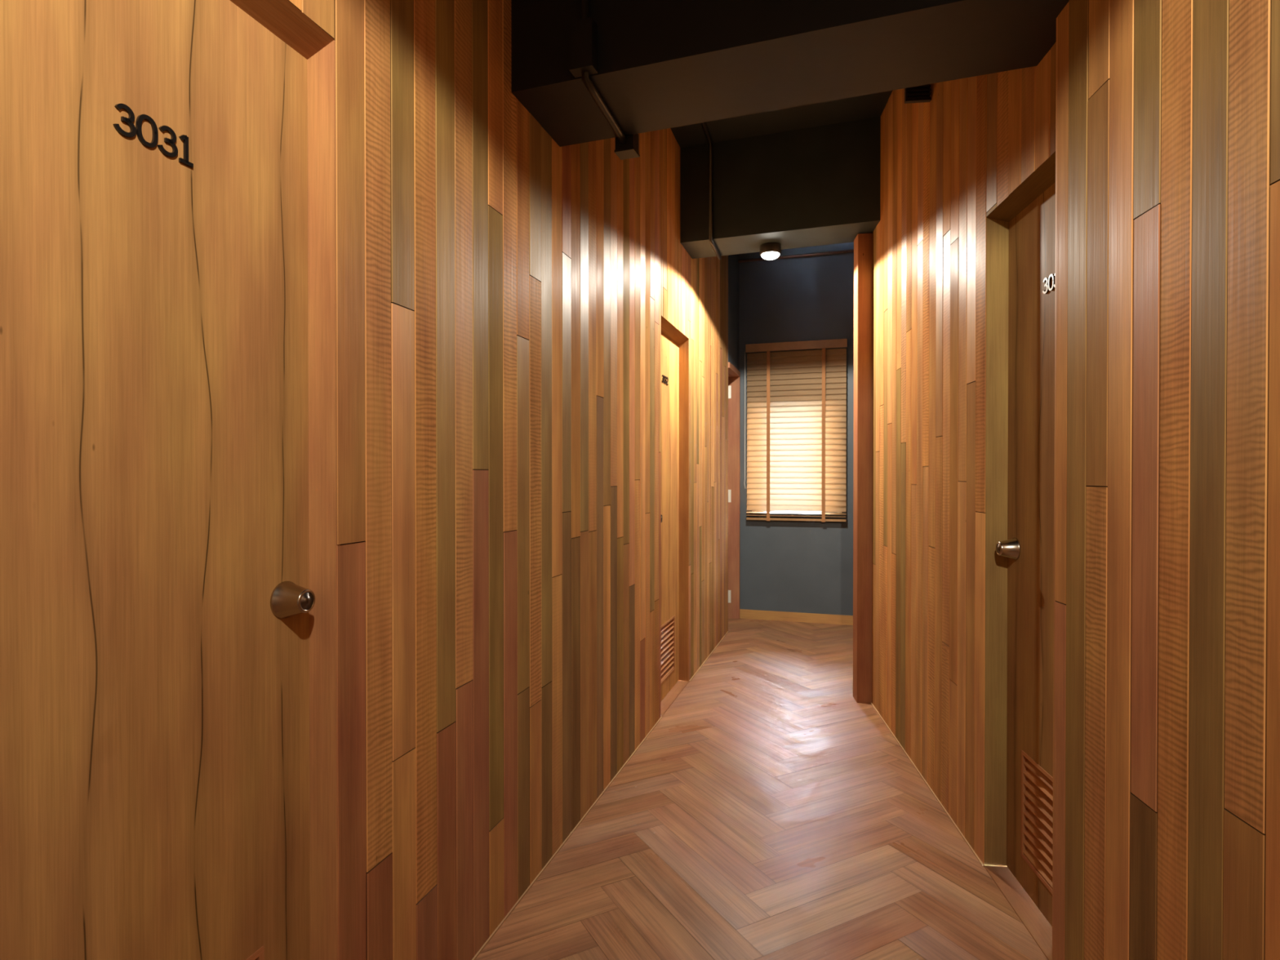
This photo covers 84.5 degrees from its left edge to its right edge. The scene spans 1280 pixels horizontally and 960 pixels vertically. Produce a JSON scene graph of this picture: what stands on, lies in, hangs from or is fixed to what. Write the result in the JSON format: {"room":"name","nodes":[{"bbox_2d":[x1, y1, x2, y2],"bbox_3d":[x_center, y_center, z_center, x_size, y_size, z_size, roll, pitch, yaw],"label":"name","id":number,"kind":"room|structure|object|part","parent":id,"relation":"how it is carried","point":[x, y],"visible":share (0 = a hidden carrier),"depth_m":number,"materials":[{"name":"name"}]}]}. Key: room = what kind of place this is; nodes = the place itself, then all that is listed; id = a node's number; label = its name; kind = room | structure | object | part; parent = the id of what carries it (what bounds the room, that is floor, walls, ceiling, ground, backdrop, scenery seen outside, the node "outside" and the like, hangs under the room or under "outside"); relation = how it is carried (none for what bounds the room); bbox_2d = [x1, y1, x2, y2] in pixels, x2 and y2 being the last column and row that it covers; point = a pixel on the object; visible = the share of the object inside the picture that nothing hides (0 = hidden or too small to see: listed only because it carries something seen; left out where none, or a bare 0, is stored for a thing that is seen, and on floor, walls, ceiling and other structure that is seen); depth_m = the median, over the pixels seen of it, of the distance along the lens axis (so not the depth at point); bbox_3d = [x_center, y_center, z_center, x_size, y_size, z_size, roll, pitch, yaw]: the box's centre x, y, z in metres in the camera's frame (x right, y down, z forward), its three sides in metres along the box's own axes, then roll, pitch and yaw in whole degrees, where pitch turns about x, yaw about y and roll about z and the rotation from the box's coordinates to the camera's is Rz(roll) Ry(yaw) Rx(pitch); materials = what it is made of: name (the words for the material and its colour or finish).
{"room":"hotel corridor","nodes":[
{"label":"hotel corridor","id":0,"kind":"room"},
{"bbox_2d":[288,0,738,959],"bbox_3d":[-0.423,-0.392,2.349,0.301,3.250,8.020,0,0,17],"label":"wall","id":1,"kind":"structure","parent":0,"point":[504,291],"depth_m":1.88,"materials":[{"name":"brown wood"}]},
{"bbox_2d":[0,0,340,959],"bbox_3d":[-0.718,0.199,1.038,0.112,2.086,0.664,0,0,17],"label":"door","id":2,"kind":"structure","parent":1,"relation":"in","point":[169,692],"depth_m":1.06,"materials":[{"name":"brown wood"}]},
{"bbox_2d":[245,945,264,959],"bbox_3d":[-0.733,0.982,1.062,0.033,0.320,0.385,0,0,17],"label":"vent","id":3,"kind":"object","parent":2,"relation":"attached to","point":[255,952],"depth_m":1.22,"materials":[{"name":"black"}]},
{"bbox_3d":[-0.718,0.199,1.038,0.112,2.086,0.664,0,0,17],"label":"frame","id":4,"kind":"part","parent":2,"relation":"part of","materials":[{"name":"brown wood"}]},
{"bbox_3d":[-0.625,0.219,1.279,0.051,0.068,0.068,0,0,17],"label":"knob","id":5,"kind":"part","parent":2,"relation":"part of","materials":[{"name":"silver metal"}]},
{"bbox_2d":[471,631,728,959],"bbox_3d":[0.066,1.222,3.470,0.004,0.006,4.456,0,0,17],"label":"baseboard","id":6,"kind":"structure","parent":1,"relation":"attached to","point":[500,924],"depth_m":2.36,"materials":[{"name":"brown wood"}]},
{"bbox_2d":[661,315,688,716],"bbox_3d":[0.148,0.178,3.943,0.112,2.086,0.676,0,0,17],"label":"door","id":7,"kind":"structure","parent":1,"relation":"in","point":[674,344],"depth_m":4.13,"materials":[{"name":"brown wood"}]},
{"bbox_2d":[661,615,675,684],"bbox_3d":[0.135,0.961,3.973,0.033,0.320,0.385,0,0,17],"label":"vent","id":8,"kind":"object","parent":7,"relation":"attached to","point":[668,625],"depth_m":4.02,"materials":[{"name":"brown wood"}]},
{"bbox_2d":[727,362,740,631],"bbox_3d":[0.722,0.134,5.886,0.147,2.145,0.561,0,0,17],"label":"door","id":9,"kind":"structure","parent":1,"relation":"in","point":[734,375],"depth_m":6.12,"materials":[{"name":"beige paint"}]},
{"bbox_2d":[475,617,1047,959],"bbox_3d":[0.502,1.262,2.513,5.376,0.060,9.286,0,0,0],"label":"floor","id":10,"kind":"structure","parent":0,"point":[770,812],"depth_m":2.37,"materials":[{"name":"brown wood"}]},
{"bbox_2d":[670,90,892,147],"bbox_3d":[0.600,-1.963,1.046,5.200,0.190,6.120,0,0,0],"label":"ceiling","id":11,"kind":"structure","parent":0,"point":[871,105],"depth_m":3.69,"materials":[{"name":"black paint"}]},
{"bbox_2d":[680,116,880,258],"bbox_3d":[0.750,-1.665,3.993,1.273,0.627,0.312,0,0,19],"label":"ceiling beam","id":12,"kind":"structure","parent":11,"relation":"attached to","point":[820,185],"depth_m":3.83,"materials":[{"name":"black paint"}]},
{"bbox_2d":[760,242,781,259],"bbox_3d":[0.752,-1.312,4.061,0.120,0.078,0.120,0,0,0],"label":"ceiling lamp","id":13,"kind":"object","parent":12,"relation":"attached to","point":[768,251],"visible":1,"depth_m":4.02,"materials":[{"name":"black paint"}]},
{"bbox_2d":[761,251,779,259],"bbox_3d":[0.752,-1.287,4.061,0.104,0.026,0.104,0,0,0],"label":"diffuser","id":14,"kind":"object","parent":13,"relation":"attached to","point":[765,255],"depth_m":4.03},
{"bbox_2d":[511,0,1069,146],"bbox_3d":[0.360,-1.490,1.937,1.711,0.767,0.348,0,0,19],"label":"ceiling beam","id":15,"kind":"structure","parent":11,"relation":"attached to","point":[661,64],"depth_m":1.88,"materials":[{"name":"black paint"}]},
{"bbox_2d":[568,0,721,259],"bbox_3d":[0.173,-1.475,3.066,0.071,0.811,2.451,0,0,16],"label":"conduit","id":16,"kind":"object","parent":15,"relation":"attached to","point":[583,32],"visible":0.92,"depth_m":1.91,"materials":[{"name":"black metal"}]},
{"bbox_2d":[738,242,853,615],"bbox_3d":[1.741,-0.418,5.932,2.600,3.250,0.140,0,0,18],"label":"wall","id":17,"kind":"structure","parent":0,"point":[803,566],"depth_m":5.99,"materials":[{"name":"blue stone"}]},
{"bbox_2d":[744,338,847,521],"bbox_3d":[1.307,-0.407,5.952,0.850,1.510,0.082,0,0,18],"label":"window blind","id":18,"kind":"object","parent":17,"relation":"attached to","point":[797,400],"visible":1,"depth_m":5.94,"materials":[{"name":"brown wood"}]},
{"bbox_3d":[0.903,-0.514,6.063,0.013,1.180,0.005,0,0,18],"label":"pull cord","id":19,"kind":"part","parent":18,"relation":"part of","materials":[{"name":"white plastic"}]},
{"bbox_3d":[1.313,0.333,5.948,0.822,0.018,0.044,0,0,18],"label":"rail","id":20,"kind":"part","parent":18,"relation":"part of","materials":[{"name":"brown wood"}]},
{"bbox_2d":[737,248,853,262],"bbox_3d":[1.415,-1.893,5.920,1.220,0.023,0.024,0,0,18],"label":"pipe","id":21,"kind":"object","parent":17,"relation":"attached to","point":[851,250],"visible":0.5,"depth_m":5.93,"materials":[{"name":"black metal"}]},
{"bbox_2d":[739,608,853,625],"bbox_3d":[1.908,1.168,5.809,2.200,0.078,0.012,0,0,18],"label":"baseboard","id":22,"kind":"structure","parent":17,"relation":"attached to","point":[744,614],"depth_m":5.99,"materials":[{"name":"brown wood"}]},
{"bbox_2d":[751,511,841,513],"bbox_3d":[1.346,-0.182,6.043,0.750,0.925,0.132,0,0,18],"label":"window","id":23,"kind":"structure","parent":17,"relation":"in","point":[752,511],"depth_m":5.98,"materials":[{"name":"white"}]},
{"bbox_2d":[871,41,1056,865],"bbox_3d":[1.227,-0.340,2.704,0.161,3.140,2.261,0,0,6],"label":"wall","id":24,"kind":"structure","parent":0,"point":[948,161],"depth_m":2.68,"materials":[{"name":"brown wood"}]},
{"bbox_2d":[853,233,873,702],"bbox_3d":[1.314,-0.062,3.897,0.238,2.566,0.114,0,0,6],"label":"trim","id":25,"kind":"structure","parent":24,"relation":"attached to","point":[863,242],"depth_m":3.85,"materials":[{"name":"brown wood"}]},
{"bbox_2d":[904,84,931,103],"bbox_3d":[1.107,-1.592,2.805,0.098,0.168,0.018,0,0,6],"label":"air vent","id":26,"kind":"object","parent":24,"relation":"in","point":[919,94],"visible":0.39,"depth_m":2.80,"materials":[{"name":"black metal"}]},
{"bbox_2d":[906,84,930,99],"bbox_3d":[1.110,-1.591,2.804,0.091,0.150,0.013,0,0,6],"label":"grille","id":27,"kind":"object","parent":26,"relation":"attached to","point":[919,92],"depth_m":2.80,"materials":[{"name":"grey metal"}]},
{"bbox_2d":[871,702,983,866],"bbox_3d":[1.180,1.225,3.050,0.004,0.006,1.616,0,0,6],"label":"baseboard","id":28,"kind":"structure","parent":24,"relation":"attached to","point":[887,726],"depth_m":2.74,"materials":[{"name":"brown wood"}]},
{"bbox_2d":[983,151,1055,959],"bbox_3d":[1.122,0.193,1.909,0.118,2.086,0.674,0,0,6],"label":"door","id":29,"kind":"structure","parent":24,"relation":"in","point":[1020,232],"depth_m":2.12,"materials":[{"name":"brown wood"}]},
{"bbox_3d":[1.133,0.212,2.173,0.051,0.068,0.068,0,0,6],"label":"knob","id":30,"kind":"part","parent":29,"relation":"part of","materials":[{"name":"silver metal"}]},
{"bbox_2d":[1021,750,1053,893],"bbox_3d":[1.146,0.976,1.931,0.033,0.320,0.385,0,0,6],"label":"vent","id":31,"kind":"object","parent":29,"relation":"attached to","point":[1037,779],"depth_m":2.03,"materials":[{"name":"brown wood"}]},
{"bbox_2d":[1052,0,1279,959],"bbox_3d":[0.900,-0.320,0.042,0.161,3.140,3.298,0,0,6],"label":"wall","id":32,"kind":"structure","parent":0,"point":[1166,840],"depth_m":1.27,"materials":[{"name":"brown wood"}]}
]}

